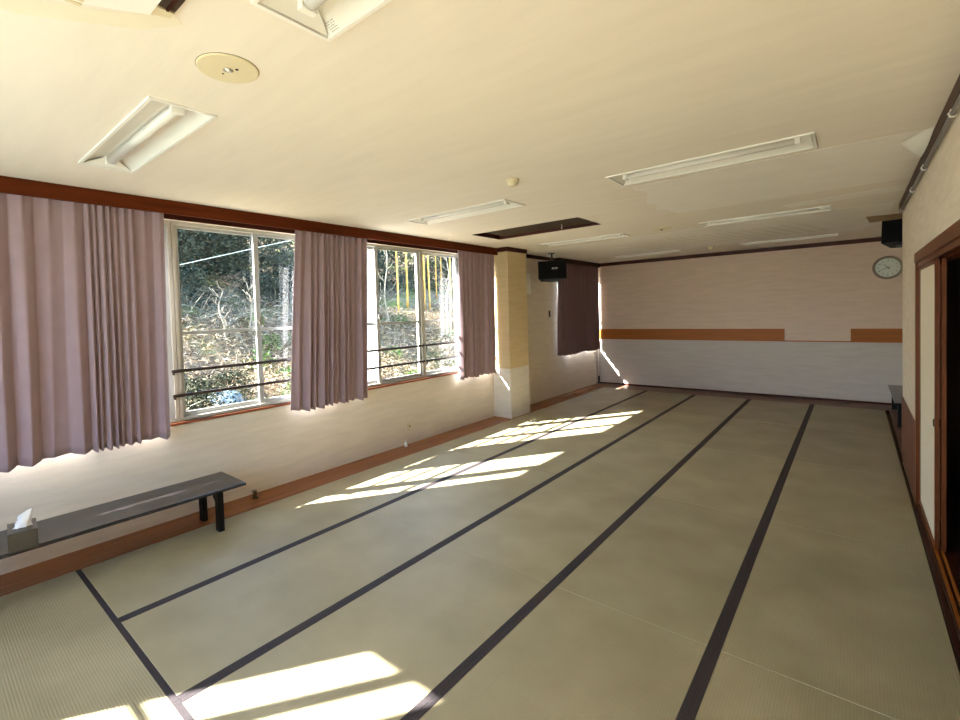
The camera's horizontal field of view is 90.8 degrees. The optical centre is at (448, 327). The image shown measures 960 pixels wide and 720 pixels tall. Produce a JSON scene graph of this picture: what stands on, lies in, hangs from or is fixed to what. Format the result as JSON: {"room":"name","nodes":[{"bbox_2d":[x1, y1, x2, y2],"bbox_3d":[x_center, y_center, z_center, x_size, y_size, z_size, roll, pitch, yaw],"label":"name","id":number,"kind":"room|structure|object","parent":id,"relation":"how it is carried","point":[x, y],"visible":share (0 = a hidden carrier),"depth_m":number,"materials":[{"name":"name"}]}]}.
{"room":"tatami hall","nodes":[
{"label":"tatami hall","id":0,"kind":"room"},
{"bbox_2d":[0,219,597,574],"bbox_3d":[-0.491,0.190,6.513,0.140,2.934,12.368,0,2,41],"label":"wall","id":1,"kind":"structure","parent":0,"point":[265,449],"depth_m":4.87,"materials":[{"name":"paint"}]},
{"bbox_2d":[164,220,179,422],"bbox_3d":[-2.990,-0.020,3.644,0.116,1.795,1.585,0,2,41],"label":"window frame","id":2,"kind":"structure","parent":1,"relation":"in","point":[171,334],"depth_m":4.20,"materials":[{"name":"paint"}]},
{"bbox_2d":[171,358,290,374],"bbox_3d":[-1.918,0.366,4.794,0.030,0.048,1.630,0,2,41],"label":"bar","id":3,"kind":"object","parent":2,"relation":"attached to","point":[173,372],"visible":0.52,"depth_m":4.54,"materials":[{"name":"brown"}]},
{"bbox_2d":[170,220,294,420],"bbox_3d":[-1.951,-0.089,4.852,0.116,1.795,1.595,0,2,41],"label":"window","id":4,"kind":"structure","parent":1,"relation":"in","point":[174,225],"depth_m":4.57,"materials":[{"name":"paint"}]},
{"bbox_2d":[172,379,290,399],"bbox_3d":[-1.911,0.586,4.801,0.030,0.048,1.630,0,2,41],"label":"bar","id":5,"kind":"object","parent":4,"relation":"attached to","point":[284,380],"visible":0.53,"depth_m":4.54,"materials":[{"name":"brown"}]},
{"bbox_2d":[164,213,457,252],"bbox_3d":[-1.835,-1.058,4.836,0.018,0.133,7.785,0,2,41],"label":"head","id":6,"kind":"structure","parent":1,"relation":"attached to","point":[166,216],"depth_m":4.74},
{"bbox_2d":[170,371,458,426],"bbox_3d":[-1.378,0.783,5.463,0.142,0.022,6.380,0,2,41],"label":"sill","id":7,"kind":"structure","parent":1,"relation":"attached to","point":[457,372],"depth_m":4.77,"materials":[{"name":"brown wood"}]},
{"bbox_2d":[367,243,424,386],"bbox_3d":[-0.908,-0.160,6.064,0.116,1.795,1.595,0,2,41],"label":"window","id":8,"kind":"structure","parent":1,"relation":"in","point":[417,253],"depth_m":6.33,"materials":[{"name":"paint"}]},
{"bbox_2d":[368,360,424,369],"bbox_3d":[-0.839,0.514,6.046,0.030,0.048,1.560,0,2,41],"label":"bar","id":9,"kind":"object","parent":8,"relation":"attached to","point":[421,361],"visible":0.56,"depth_m":6.21,"materials":[{"name":"brown"}]},
{"bbox_2d":[368,344,424,351],"bbox_3d":[-0.846,0.294,6.040,0.030,0.048,1.560,0,2,41],"label":"bar","id":10,"kind":"object","parent":8,"relation":"attached to","point":[423,345],"visible":0.53,"depth_m":6.20,"materials":[{"name":"brown"}]},
{"bbox_2d":[421,250,458,376],"bbox_3d":[0.129,-0.229,7.270,0.116,1.795,1.580,0,2,41],"label":"window","id":11,"kind":"structure","parent":1,"relation":"in","point":[454,257],"depth_m":7.10,"materials":[{"name":"paint"}]},
{"bbox_2d":[497,247,526,253],"bbox_3d":[1.007,-1.273,7.881,0.355,0.068,0.595,0,2,41],"label":"trim","id":12,"kind":"structure","parent":1,"relation":"attached to","point":[502,249],"depth_m":7.65,"materials":[{"name":"brown wood"}]},
{"bbox_2d":[526,273,532,294],"bbox_3d":[1.435,-0.798,8.570,0.102,0.400,0.280,0,2,41],"label":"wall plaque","id":13,"kind":"object","parent":1,"relation":"attached to","point":[528,275],"visible":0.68,"depth_m":8.62,"materials":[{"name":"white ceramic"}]},
{"bbox_2d":[526,254,554,260],"bbox_3d":[1.602,-1.321,8.830,0.020,0.068,1.622,0,2,41],"label":"trim","id":14,"kind":"structure","parent":1,"relation":"attached to","point":[527,255],"depth_m":8.97,"materials":[{"name":"brown wood"}]},
{"bbox_2d":[555,258,599,267],"bbox_3d":[2.816,-1.387,10.165,0.120,0.093,1.988,0,2,41],"label":"pelmet","id":15,"kind":"structure","parent":1,"relation":"attached to","point":[568,261],"depth_m":10.07,"materials":[{"name":"brown wood"}]},
{"bbox_2d":[557,263,599,355],"bbox_3d":[2.838,-0.414,10.124,0.103,1.931,1.993,0,2,41],"label":"window curtain","id":16,"kind":"object","parent":15,"relation":"hanging from","point":[578,331],"visible":0.99,"depth_m":10.02,"materials":[{"name":"fabric"}]},
{"bbox_2d":[0,0,959,262],"bbox_3d":[1.735,-1.226,4.515,5.850,0.001,11.968,0,2,41],"label":"ceiling","id":17,"kind":"structure","parent":0,"point":[419,108],"depth_m":2.29,"materials":[{"name":"paint"}]},
{"bbox_2d":[0,0,181,29],"bbox_3d":[-1.249,-1.041,1.558,0.674,0.001,0.108,-2,2,-16],"label":"ceiling","id":18,"kind":"structure","parent":17,"relation":"attached to","point":[23,7],"depth_m":1.58,"materials":[{"name":"paint"}]},
{"bbox_2d":[61,0,185,18],"bbox_3d":[-1.073,-1.018,0.989,1.310,0.022,1.090,0,2,41],"label":"air conditioner","id":19,"kind":"object","parent":17,"relation":"attached to","point":[163,8],"visible":1,"depth_m":1.51,"materials":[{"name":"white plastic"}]},
{"bbox_2d":[64,0,83,6],"bbox_3d":[-1.230,-1.012,1.277,0.195,0.003,0.420,0,2,41],"label":"grille","id":20,"kind":"object","parent":19,"relation":"attached to","point":[76,2],"depth_m":1.48,"materials":[{"name":"beige plastic"}]},
{"bbox_2d":[78,96,216,172],"bbox_3d":[-1.759,-1.093,2.688,1.305,0.084,0.305,0,2,41],"label":"ceiling light","id":21,"kind":"object","parent":17,"relation":"attached to","point":[155,126],"visible":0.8,"depth_m":2.64,"materials":[{"name":"white metal"}]},
{"bbox_2d":[105,156,116,166],"bbox_3d":[-2.182,-1.087,3.052,0.030,0.076,0.060,0,2,41],"label":"socket","id":22,"kind":"object","parent":21,"relation":"attached to","point":[107,162],"depth_m":3.03,"materials":[{"name":"plastic"}]},
{"bbox_2d":[169,105,184,115],"bbox_3d":[-1.335,-1.091,2.324,0.030,0.076,0.060,0,2,41],"label":"socket","id":23,"kind":"object","parent":21,"relation":"attached to","point":[174,110],"depth_m":2.32,"materials":[{"name":"plastic"}]},
{"bbox_2d":[195,52,258,82],"bbox_3d":[-0.903,-1.056,1.938,0.240,0.016,0.240,0,2,41],"label":"ceiling plate","id":24,"kind":"object","parent":17,"relation":"attached to","point":[224,67],"visible":1,"depth_m":1.92,"materials":[{"name":"beige"}]},
{"bbox_2d":[0,175,497,254],"bbox_3d":[-1.740,-1.068,4.753,0.024,0.113,7.785,0,2,41],"label":"pelmet","id":25,"kind":"structure","parent":17,"relation":"attached to","point":[8,185],"depth_m":4.19,"materials":[{"name":"brown wood"}]},
{"bbox_2d":[0,193,170,472],"bbox_3d":[-3.131,0.002,3.175,0.108,1.992,2.293,0,2,41],"label":"window curtain","id":26,"kind":"object","parent":25,"relation":"hanging from","point":[84,348],"visible":0.98,"depth_m":3.55,"materials":[{"name":"fabric"}]},
{"bbox_2d":[290,230,367,410],"bbox_3d":[-1.290,-0.119,5.312,0.122,1.996,1.097,0,2,41],"label":"window curtain","id":27,"kind":"object","parent":25,"relation":"hanging from","point":[329,355],"visible":0.97,"depth_m":5.25,"materials":[{"name":"fabric"}]},
{"bbox_2d":[458,250,495,379],"bbox_3d":[0.468,-0.233,7.368,0.085,2.005,0.984,0,2,41],"label":"window curtain","id":28,"kind":"object","parent":25,"relation":"hanging from","point":[476,287],"visible":0.99,"depth_m":7.29,"materials":[{"name":"fabric"}]},
{"bbox_2d":[250,0,391,41],"bbox_3d":[-0.051,-1.100,1.218,1.300,0.084,0.305,0,2,41],"label":"ceiling light","id":29,"kind":"object","parent":17,"relation":"attached to","point":[327,20],"visible":1,"depth_m":1.61,"materials":[{"name":"white metal"}]},
{"bbox_2d":[297,0,316,17],"bbox_3d":[-0.472,-1.094,1.581,0.030,0.076,0.060,0,2,41],"label":"socket","id":30,"kind":"object","parent":29,"relation":"attached to","point":[303,6],"depth_m":1.57,"materials":[{"name":"plastic"}]},
{"bbox_2d":[405,199,524,224],"bbox_3d":[0.139,-1.220,4.894,1.305,0.084,0.360,0,2,41],"label":"ceiling light","id":31,"kind":"object","parent":17,"relation":"attached to","point":[503,204],"visible":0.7,"depth_m":4.88,"materials":[{"name":"white metal"}]},
{"bbox_2d":[473,217,599,239],"bbox_3d":[1.098,-1.324,6.050,1.524,0.203,0.674,0,2,41],"label":"ceiling recess","id":32,"kind":"structure","parent":17,"relation":"attached to","point":[577,222],"depth_m":6.14,"materials":[{"name":"brown wood"}]},
{"bbox_2d":[538,253,566,281],"bbox_3d":[1.891,-1.095,8.594,0.498,0.524,0.320,-1,2,11],"label":"loudspeaker","id":33,"kind":"object","parent":17,"relation":"hanging from","point":[548,271],"visible":1,"depth_m":8.46,"materials":[{"name":"black plastic"}]},
{"bbox_2d":[538,260,565,278],"bbox_3d":[1.868,-1.040,8.466,0.484,0.313,0.055,-1,2,11],"label":"speaker grille","id":34,"kind":"object","parent":33,"relation":"attached to","point":[551,269],"depth_m":8.46,"materials":[{"name":"black metal"}]},
{"bbox_2d":[539,233,630,246],"bbox_3d":[2.022,-1.346,7.082,1.305,0.084,0.320,0,2,41],"label":"ceiling light","id":35,"kind":"object","parent":17,"relation":"attached to","point":[619,235],"visible":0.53,"depth_m":7.07,"materials":[{"name":"white metal"}]},
{"bbox_2d":[611,250,681,257],"bbox_3d":[3.853,-1.469,9.210,1.305,0.084,0.260,0,2,41],"label":"ceiling light","id":36,"kind":"object","parent":17,"relation":"attached to","point":[672,250],"visible":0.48,"depth_m":9.18,"materials":[{"name":"white metal"}]},
{"bbox_2d":[605,132,817,186],"bbox_3d":[1.846,-1.228,3.424,1.300,0.084,0.360,0,2,41],"label":"ceiling light","id":37,"kind":"object","parent":17,"relation":"attached to","point":[806,141],"visible":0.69,"depth_m":3.38,"materials":[{"name":"white metal"}]},
{"bbox_2d":[530,202,901,258],"bbox_3d":[3.907,-1.376,7.268,5.050,0.004,2.380,0,2,41],"label":"ceiling","id":38,"kind":"structure","parent":17,"relation":"attached to","point":[852,218],"depth_m":6.87,"materials":[{"name":"paint"}]},
{"bbox_2d":[698,205,832,226],"bbox_3d":[3.729,-1.354,5.613,1.300,0.084,0.320,0,2,41],"label":"ceiling light","id":39,"kind":"object","parent":17,"relation":"attached to","point":[829,207],"visible":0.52,"depth_m":5.59,"materials":[{"name":"white metal"}]},
{"bbox_2d":[632,128,929,212],"bbox_3d":[2.695,-1.241,4.096,1.990,0.002,1.615,0,2,41],"label":"ceiling","id":40,"kind":"structure","parent":17,"relation":"attached to","point":[882,159],"depth_m":3.87,"materials":[{"name":"paint"}]},
{"bbox_2d":[740,233,838,244],"bbox_3d":[5.560,-1.477,7.741,1.300,0.084,0.260,0,2,41],"label":"ceiling light","id":41,"kind":"object","parent":17,"relation":"attached to","point":[837,234],"visible":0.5,"depth_m":7.72,"materials":[{"name":"white metal"}]},
{"bbox_2d":[783,184,905,207],"bbox_3d":[3.936,-1.299,4.707,0.284,0.002,0.962,-3,2,-38],"label":"ceiling","id":42,"kind":"structure","parent":17,"relation":"attached to","point":[898,187],"depth_m":4.65,"materials":[{"name":"paint"}]},
{"bbox_2d":[881,216,901,247],"bbox_3d":[5.630,-1.187,5.782,0.327,0.390,0.438,-3,2,-37],"label":"loudspeaker","id":43,"kind":"object","parent":17,"relation":"hanging from","point":[891,233],"visible":0.34,"depth_m":5.80,"materials":[{"name":"black plastic"}]},
{"bbox_2d":[902,126,934,156],"bbox_3d":[3.036,-1.192,3.069,0.137,0.069,0.530,0,2,41],"label":"flap","id":44,"kind":"object","parent":17,"relation":"attached to","point":[918,143],"visible":1,"depth_m":3.03,"materials":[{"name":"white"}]},
{"bbox_2d":[494,251,528,368],"bbox_3d":[1.048,0.105,7.940,0.333,2.829,0.573,0,2,41],"label":"column","id":45,"kind":"structure","parent":0,"point":[510,279],"depth_m":7.73,"materials":[{"name":"paint"}]},
{"bbox_2d":[493,365,529,418],"bbox_3d":[1.079,1.060,7.968,0.335,0.808,0.579,0,2,41],"label":"column","id":46,"kind":"structure","parent":45,"relation":"attached to","point":[511,386],"depth_m":7.79,"materials":[{"name":"paint"}]},
{"bbox_2d":[597,241,902,402],"bbox_3d":[5.716,-0.084,9.135,5.850,2.934,0.124,0,2,41],"label":"wall","id":47,"kind":"structure","parent":0,"point":[824,293],"depth_m":8.87,"materials":[{"name":"paint"}]},
{"bbox_2d":[599,329,632,338],"bbox_3d":[3.786,0.139,10.722,0.808,0.214,0.014,0,2,41],"label":"trim","id":48,"kind":"structure","parent":47,"relation":"attached to","point":[604,333],"depth_m":10.68,"materials":[{"name":"brown wood"}]},
{"bbox_2d":[633,329,664,338],"bbox_3d":[4.346,0.136,10.240,0.668,0.214,0.014,0,2,41],"label":"trim","id":49,"kind":"structure","parent":47,"relation":"attached to","point":[637,333],"depth_m":10.23,"materials":[{"name":"brown wood"}]},
{"bbox_2d":[665,329,717,339],"bbox_3d":[4.979,0.133,9.695,0.998,0.214,0.014,0,2,41],"label":"trim","id":50,"kind":"structure","parent":47,"relation":"attached to","point":[708,334],"depth_m":9.67,"materials":[{"name":"brown wood"}]},
{"bbox_2d":[600,237,880,266],"bbox_3d":[5.591,-1.449,9.074,5.750,0.073,0.020,0,2,41],"label":"trim","id":51,"kind":"structure","parent":47,"relation":"attached to","point":[874,239],"depth_m":8.92,"materials":[{"name":"wood"}]},
{"bbox_2d":[600,382,891,404],"bbox_3d":[5.677,1.267,9.160,5.750,0.035,0.015,0,2,41],"label":"baseboard","id":52,"kind":"structure","parent":47,"relation":"attached to","point":[802,397],"depth_m":8.96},
{"bbox_2d":[718,329,784,339],"bbox_3d":[5.768,0.130,9.017,1.078,0.214,0.014,0,2,41],"label":"trim","id":53,"kind":"structure","parent":47,"relation":"attached to","point":[723,334],"depth_m":9.00,"materials":[{"name":"brown wood"}]},
{"bbox_2d":[600,338,902,342],"bbox_3d":[5.646,0.246,9.129,5.750,0.018,0.012,0,2,41],"label":"rail","id":54,"kind":"object","parent":47,"relation":"attached to","point":[600,338],"visible":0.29,"depth_m":8.83,"materials":[{"name":"brown wood"}]},
{"bbox_2d":[851,329,902,341],"bbox_3d":[7.349,0.123,7.656,1.244,0.214,0.014,0,2,41],"label":"trim","id":55,"kind":"structure","parent":47,"relation":"attached to","point":[877,335],"depth_m":7.83,"materials":[{"name":"brown wood"}]},
{"bbox_2d":[872,256,901,278],"bbox_3d":[7.185,-0.982,7.713,0.380,0.380,0.040,0,2,41],"label":"wall clock","id":56,"kind":"object","parent":47,"relation":"attached to","point":[886,267],"visible":0.99,"depth_m":7.71,"materials":[{"name":"white"}]},
{"bbox_2d":[886,414,914,507],"bbox_3d":[2.167,1.671,4.311,7.151,0.145,12.368,0,2,41],"label":"floor","id":57,"kind":"structure","parent":0,"point":[888,415],"depth_m":5.36,"materials":[{"name":"brown"}]},
{"bbox_2d":[0,569,178,719],"bbox_3d":[-2.226,1.765,2.428,1.820,0.055,0.909,0,2,41],"label":"mat","id":58,"kind":"object","parent":57,"relation":"on","point":[65,654],"visible":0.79,"depth_m":2.44,"materials":[{"name":"wicker"}]},
{"bbox_2d":[145,699,194,719],"bbox_3d":[-0.846,1.759,1.241,1.820,0.055,0.909,0,2,41],"label":"mat","id":59,"kind":"object","parent":57,"relation":"on","point":[176,710],"visible":1,"depth_m":2.10,"materials":[{"name":"fabric"}]},
{"bbox_2d":[81,490,366,619],"bbox_3d":[-1.669,1.706,3.773,0.909,0.055,1.856,0,2,41],"label":"mat","id":60,"kind":"object","parent":57,"relation":"on","point":[130,583],"visible":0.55,"depth_m":3.56,"materials":[{"name":"wicker"}]},
{"bbox_2d":[120,513,442,698],"bbox_3d":[-0.979,1.703,3.179,0.909,0.055,1.856,0,2,41],"label":"mat","id":61,"kind":"object","parent":57,"relation":"on","point":[192,637],"visible":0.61,"depth_m":2.94,"materials":[{"name":"wicker"}]},
{"bbox_2d":[180,543,551,719],"bbox_3d":[-0.289,1.700,2.585,0.909,0.055,1.856,0,2,41],"label":"mat","id":62,"kind":"object","parent":57,"relation":"on","point":[384,652],"visible":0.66,"depth_m":2.47,"materials":[{"name":"wicker"}]},
{"bbox_2d":[310,447,488,511],"bbox_3d":[-0.459,1.625,5.179,0.909,0.055,1.856,0,2,41],"label":"mat","id":63,"kind":"object","parent":57,"relation":"on","point":[368,490],"visible":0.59,"depth_m":5.03,"materials":[{"name":"wicker"}]},
{"bbox_2d":[0,383,901,596],"bbox_3d":[1.822,1.573,4.602,5.850,0.055,11.968,0,2,41],"label":"baseboard","id":64,"kind":"structure","parent":57,"relation":"on","point":[22,578],"depth_m":4.72,"materials":[{"name":"wood"}]},
{"bbox_2d":[0,472,245,559],"bbox_3d":[-2.474,1.533,3.487,0.470,0.360,1.800,0,2,41],"label":"bench","id":65,"kind":"object","parent":64,"relation":"on","point":[66,526],"visible":1,"depth_m":3.56,"materials":[{"name":"black paint"}]},
{"bbox_2d":[7,508,38,553],"bbox_3d":[-2.701,1.275,2.994,0.140,0.199,0.230,-3,2,-43],"label":"tissue box","id":66,"kind":"object","parent":65,"relation":"on","point":[22,534],"visible":1,"depth_m":2.94,"materials":[{"name":"cardboard"}]},
{"bbox_2d":[888,385,902,427],"bbox_3d":[6.726,1.144,6.823,0.470,0.360,1.800,0,2,41],"label":"bench","id":67,"kind":"object","parent":64,"relation":"on","point":[896,391],"visible":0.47,"depth_m":6.78,"materials":[{"name":"black paint"}]},
{"bbox_2d":[367,459,559,542],"bbox_3d":[0.231,1.622,4.585,0.909,0.055,1.856,0,2,41],"label":"mat","id":68,"kind":"object","parent":57,"relation":"on","point":[442,510],"visible":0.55,"depth_m":4.41,"materials":[{"name":"wicker"}]},
{"bbox_2d":[434,420,561,458],"bbox_3d":[0.750,1.544,6.585,0.909,0.055,1.856,0,2,41],"label":"mat","id":69,"kind":"object","parent":57,"relation":"on","point":[490,442],"visible":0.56,"depth_m":6.46,"materials":[{"name":"wicker"}]},
{"bbox_2d":[445,475,647,584],"bbox_3d":[0.921,1.619,3.992,0.909,0.055,1.856,0,2,41],"label":"mat","id":70,"kind":"object","parent":57,"relation":"on","point":[543,533],"visible":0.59,"depth_m":3.79,"materials":[{"name":"wicker"}]},
{"bbox_2d":[491,427,623,473],"bbox_3d":[1.440,1.541,5.992,0.909,0.055,1.856,0,2,41],"label":"mat","id":71,"kind":"object","parent":57,"relation":"on","point":[557,451],"visible":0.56,"depth_m":5.86,"materials":[{"name":"wicker"}]},
{"bbox_2d":[511,401,609,426],"bbox_3d":[1.960,1.463,7.992,0.909,0.055,1.856,0,2,41],"label":"mat","id":72,"kind":"object","parent":57,"relation":"on","point":[564,413],"visible":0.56,"depth_m":7.89,"materials":[{"name":"wicker"}]},
{"bbox_2d":[410,585,713,719],"bbox_3d":[0.401,1.697,1.992,0.909,0.055,1.856,0,2,41],"label":"mat","id":73,"kind":"object","parent":57,"relation":"on","point":[567,656],"visible":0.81,"depth_m":2.28,"materials":[{"name":"wicker"}]},
{"bbox_2d":[566,387,644,405],"bbox_3d":[3.170,1.382,9.398,0.909,0.055,1.856,0,2,41],"label":"mat","id":74,"kind":"object","parent":57,"relation":"on","point":[603,396],"visible":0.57,"depth_m":9.31,"materials":[{"name":"wicker"}]},
{"bbox_2d":[564,406,663,435],"bbox_3d":[2.650,1.460,7.398,0.909,0.055,1.856,0,2,41],"label":"mat","id":75,"kind":"object","parent":57,"relation":"on","point":[621,421],"visible":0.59,"depth_m":7.29,"materials":[{"name":"wicker"}]},
{"bbox_2d":[560,436,697,493],"bbox_3d":[2.131,1.538,5.398,0.909,0.055,1.856,0,2,41],"label":"mat","id":76,"kind":"object","parent":57,"relation":"on","point":[629,463],"visible":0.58,"depth_m":5.25,"materials":[{"name":"wicker"}]},
{"bbox_2d":[613,391,692,411],"bbox_3d":[3.860,1.379,8.804,0.909,0.055,1.856,0,2,41],"label":"mat","id":77,"kind":"object","parent":57,"relation":"on","point":[647,400],"visible":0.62,"depth_m":8.71,"materials":[{"name":"wicker"}]},
{"bbox_2d":[553,494,765,647],"bbox_3d":[1.611,1.616,3.398,0.909,0.055,1.856,0,2,41],"label":"mat","id":78,"kind":"object","parent":57,"relation":"on","point":[675,566],"visible":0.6,"depth_m":3.16,"materials":[{"name":"wicker"}]},
{"bbox_2d":[626,412,728,446],"bbox_3d":[3.340,1.457,6.804,0.909,0.055,1.856,0,2,41],"label":"mat","id":79,"kind":"object","parent":57,"relation":"on","point":[668,427],"visible":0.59,"depth_m":6.69,"materials":[{"name":"wicker"}]},
{"bbox_2d":[666,395,748,417],"bbox_3d":[4.550,1.376,8.210,0.909,0.055,1.856,0,2,41],"label":"mat","id":80,"kind":"object","parent":57,"relation":"on","point":[712,406],"visible":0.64,"depth_m":8.11,"materials":[{"name":"wicker"}]},
{"bbox_2d":[649,447,789,519],"bbox_3d":[2.821,1.535,4.804,0.909,0.055,1.856,0,2,41],"label":"mat","id":81,"kind":"object","parent":57,"relation":"on","point":[743,484],"visible":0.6,"depth_m":4.64,"materials":[{"name":"wicker"}]},
{"bbox_2d":[699,418,802,459],"bbox_3d":[4.030,1.454,6.210,0.909,0.055,1.856,0,2,41],"label":"mat","id":82,"kind":"object","parent":57,"relation":"on","point":[771,440],"visible":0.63,"depth_m":6.08,"materials":[{"name":"wicker"}]},
{"bbox_2d":[730,399,811,425],"bbox_3d":[5.240,1.373,7.617,0.909,0.055,1.856,0,2,41],"label":"mat","id":83,"kind":"object","parent":57,"relation":"on","point":[786,413],"visible":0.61,"depth_m":7.51,"materials":[{"name":"wicker"}]},
{"bbox_2d":[685,648,894,719],"bbox_3d":[1.091,1.694,1.398,0.909,0.055,1.856,0,2,41],"label":"mat","id":84,"kind":"object","parent":57,"relation":"on","point":[730,687],"visible":1,"depth_m":2.08,"materials":[{"name":"wicker"}]},
{"bbox_2d":[714,520,959,719],"bbox_3d":[2.301,1.613,2.804,0.909,0.055,1.856,0,2,41],"label":"mat","id":85,"kind":"object","parent":57,"relation":"on","point":[861,623],"visible":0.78,"depth_m":2.55,"materials":[{"name":"wicker"}]},
{"bbox_2d":[766,461,925,554],"bbox_3d":[3.511,1.532,4.210,0.909,0.055,1.856,0,2,41],"label":"mat","id":86,"kind":"object","parent":57,"relation":"on","point":[875,508],"visible":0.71,"depth_m":4.02,"materials":[{"name":"wicker"}]},
{"bbox_2d":[790,426,903,476],"bbox_3d":[4.720,1.451,5.617,0.909,0.055,1.856,0,2,41],"label":"mat","id":87,"kind":"object","parent":57,"relation":"on","point":[866,452],"visible":0.75,"depth_m":5.47,"materials":[{"name":"wicker"}]},
{"bbox_2d":[804,404,891,435],"bbox_3d":[5.930,1.370,7.023,0.909,0.055,1.856,0,2,41],"label":"mat","id":88,"kind":"object","parent":57,"relation":"on","point":[871,421],"visible":0.72,"depth_m":6.91,"materials":[{"name":"wicker"}]},
{"bbox_2d":[902,107,959,501],"bbox_3d":[2.233,0.248,1.890,0.120,2.934,8.510,0,2,41],"label":"wall","id":89,"kind":"structure","parent":0,"point":[934,205],"depth_m":3.52,"materials":[{"name":"paint"}]},
{"bbox_2d":[902,396,914,499],"bbox_3d":[4.462,1.124,4.574,0.008,0.680,1.615,0,2,41],"label":"dado","id":90,"kind":"object","parent":89,"relation":"attached to","point":[908,421],"visible":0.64,"depth_m":4.52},
{"bbox_2d":[899,74,959,210],"bbox_3d":[2.135,-1.116,1.895,0.026,0.079,8.510,0,2,41],"label":"trim","id":91,"kind":"structure","parent":89,"relation":"attached to","point":[955,92],"depth_m":2.80,"materials":[{"name":"brown wood"}]},
{"bbox_2d":[899,94,959,212],"bbox_3d":[2.336,-1.064,2.141,0.040,0.048,7.580,0,2,41],"label":"conduit","id":92,"kind":"object","parent":89,"relation":"attached to","point":[951,115],"visible":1,"depth_m":2.85,"materials":[{"name":"grey"}]},
{"bbox_2d":[913,219,959,673],"bbox_3d":[2.548,0.566,2.274,0.155,2.167,4.315,0,2,41],"label":"door frame","id":93,"kind":"structure","parent":89,"relation":"in","point":[944,567],"depth_m":3.00,"materials":[{"name":"brown wood"}]},
{"bbox_2d":[919,258,939,549],"bbox_3d":[3.568,0.496,3.507,0.024,1.944,0.978,0,2,41],"label":"sliding door","id":94,"kind":"structure","parent":93,"relation":"attached to","point":[929,273],"depth_m":3.38,"materials":[{"name":"paper"}]},
{"bbox_2d":[940,258,946,551],"bbox_3d":[3.588,0.496,3.483,0.024,1.944,0.988,0,2,41],"label":"sliding door","id":95,"kind":"structure","parent":93,"relation":"attached to","point":[943,261],"depth_m":3.11,"materials":[{"name":"wood"}]},
{"bbox_2d":[946,258,959,552],"bbox_3d":[3.368,0.335,1.743,1.770,2.700,5.600,0,2,41],"label":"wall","id":96,"kind":"structure","parent":0,"point":[953,267],"depth_m":4.27,"materials":[{"name":"brown"}]},
{"label":"outside","id":97,"kind":"structure","parent":0,"visible":0},
{"bbox_2d":[179,239,557,408],"bbox_3d":[-9.325,-6.481,32.736,46.000,18.541,70.000,0,2,41],"label":"trees","id":98,"kind":"object","parent":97,"point":[412,295],"visible":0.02,"depth_m":15.35,"materials":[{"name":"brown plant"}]},
{"bbox_2d":[210,282,230,345],"bbox_3d":[-6.161,-0.313,12.811,0.524,1.854,0.409,-2,2,-20],"label":"bare sapling","id":99,"kind":"object","parent":98,"relation":"on","point":[221,318],"visible":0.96,"depth_m":12.78,"materials":[{"name":"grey plant"}]},
{"bbox_2d":[185,368,257,410],"bbox_3d":[-5.000,1.702,9.940,1.962,1.479,3.500,-2,2,-18],"label":"bushes","id":100,"kind":"object","parent":98,"relation":"on","point":[194,388],"visible":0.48,"depth_m":10.29,"materials":[{"name":"green plant"}]},
{"bbox_2d":[204,390,243,405],"bbox_3d":[-4.733,1.603,10.132,0.803,0.559,0.640,0,2,41],"label":"tarpaulin","id":101,"kind":"object","parent":100,"relation":"on","point":[236,396],"visible":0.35,"depth_m":10.13,"materials":[{"name":"blue"}]},
{"bbox_2d":[242,278,254,337],"bbox_3d":[-5.834,-0.545,13.885,0.383,1.873,0.438,0,2,41],"label":"bare sapling","id":102,"kind":"object","parent":98,"relation":"on","point":[250,317],"visible":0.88,"depth_m":13.88,"materials":[{"name":"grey plant"}]},
{"bbox_2d":[179,262,454,404],"bbox_3d":[-2.928,-0.793,19.134,13.373,6.528,24.872,0,2,41],"label":"vine tangle","id":103,"kind":"object","parent":98,"relation":"on","point":[221,272],"visible":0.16,"depth_m":15.55,"materials":[{"name":"plant"}]},
{"bbox_2d":[177,229,457,308],"bbox_3d":[-5.161,-7.501,27.867,13.934,13.029,42.955,0,2,38],"label":"foliage","id":104,"kind":"object","parent":98,"relation":"on","point":[199,244],"visible":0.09,"depth_m":16.27,"materials":[{"name":"green plant"}]},
{"bbox_2d":[181,299,454,393],"bbox_3d":[-1.826,0.516,16.765,7.329,3.724,15.714,0,2,41],"label":"dry grass","id":105,"kind":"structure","parent":98,"relation":"on","point":[404,313],"depth_m":15.16,"materials":[{"name":"plant"}]},
{"bbox_2d":[181,292,455,408],"bbox_3d":[-2.033,0.569,15.978,7.908,4.089,17.280,0,2,41],"label":"dry brush","id":106,"kind":"object","parent":98,"relation":"on","point":[384,313],"visible":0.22,"depth_m":14.27,"materials":[{"name":"plant"}]},
{"bbox_2d":[236,314,454,399],"bbox_3d":[-2.496,0.736,15.117,5.132,2.677,10.171,0,2,41],"label":"undergrowth","id":107,"kind":"object","parent":98,"relation":"on","point":[273,335],"visible":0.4,"depth_m":13.85,"materials":[{"name":"green plant"}]},
{"bbox_2d":[371,250,398,329],"bbox_3d":[-2.356,-2.022,18.089,0.935,4.348,1.132,-2,2,6],"label":"bare sapling","id":108,"kind":"object","parent":98,"relation":"on","point":[384,293],"visible":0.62,"depth_m":17.95,"materials":[{"name":"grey plant"}]},
{"bbox_2d":[405,252,408,307],"bbox_3d":[-2.005,-4.351,22.068,0.124,7.000,0.136,-1,2,15],"label":"stem","id":109,"kind":"object","parent":98,"relation":"on","point":[406,266],"visible":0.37,"depth_m":22.11,"materials":[{"name":"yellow plant"}]},
{"bbox_2d":[427,255,430,309],"bbox_3d":[-0.992,-4.185,22.325,0.096,7.001,0.189,0,2,41],"label":"stem","id":110,"kind":"object","parent":98,"relation":"on","point":[427,255],"visible":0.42,"depth_m":22.38,"materials":[{"name":"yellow plant"}]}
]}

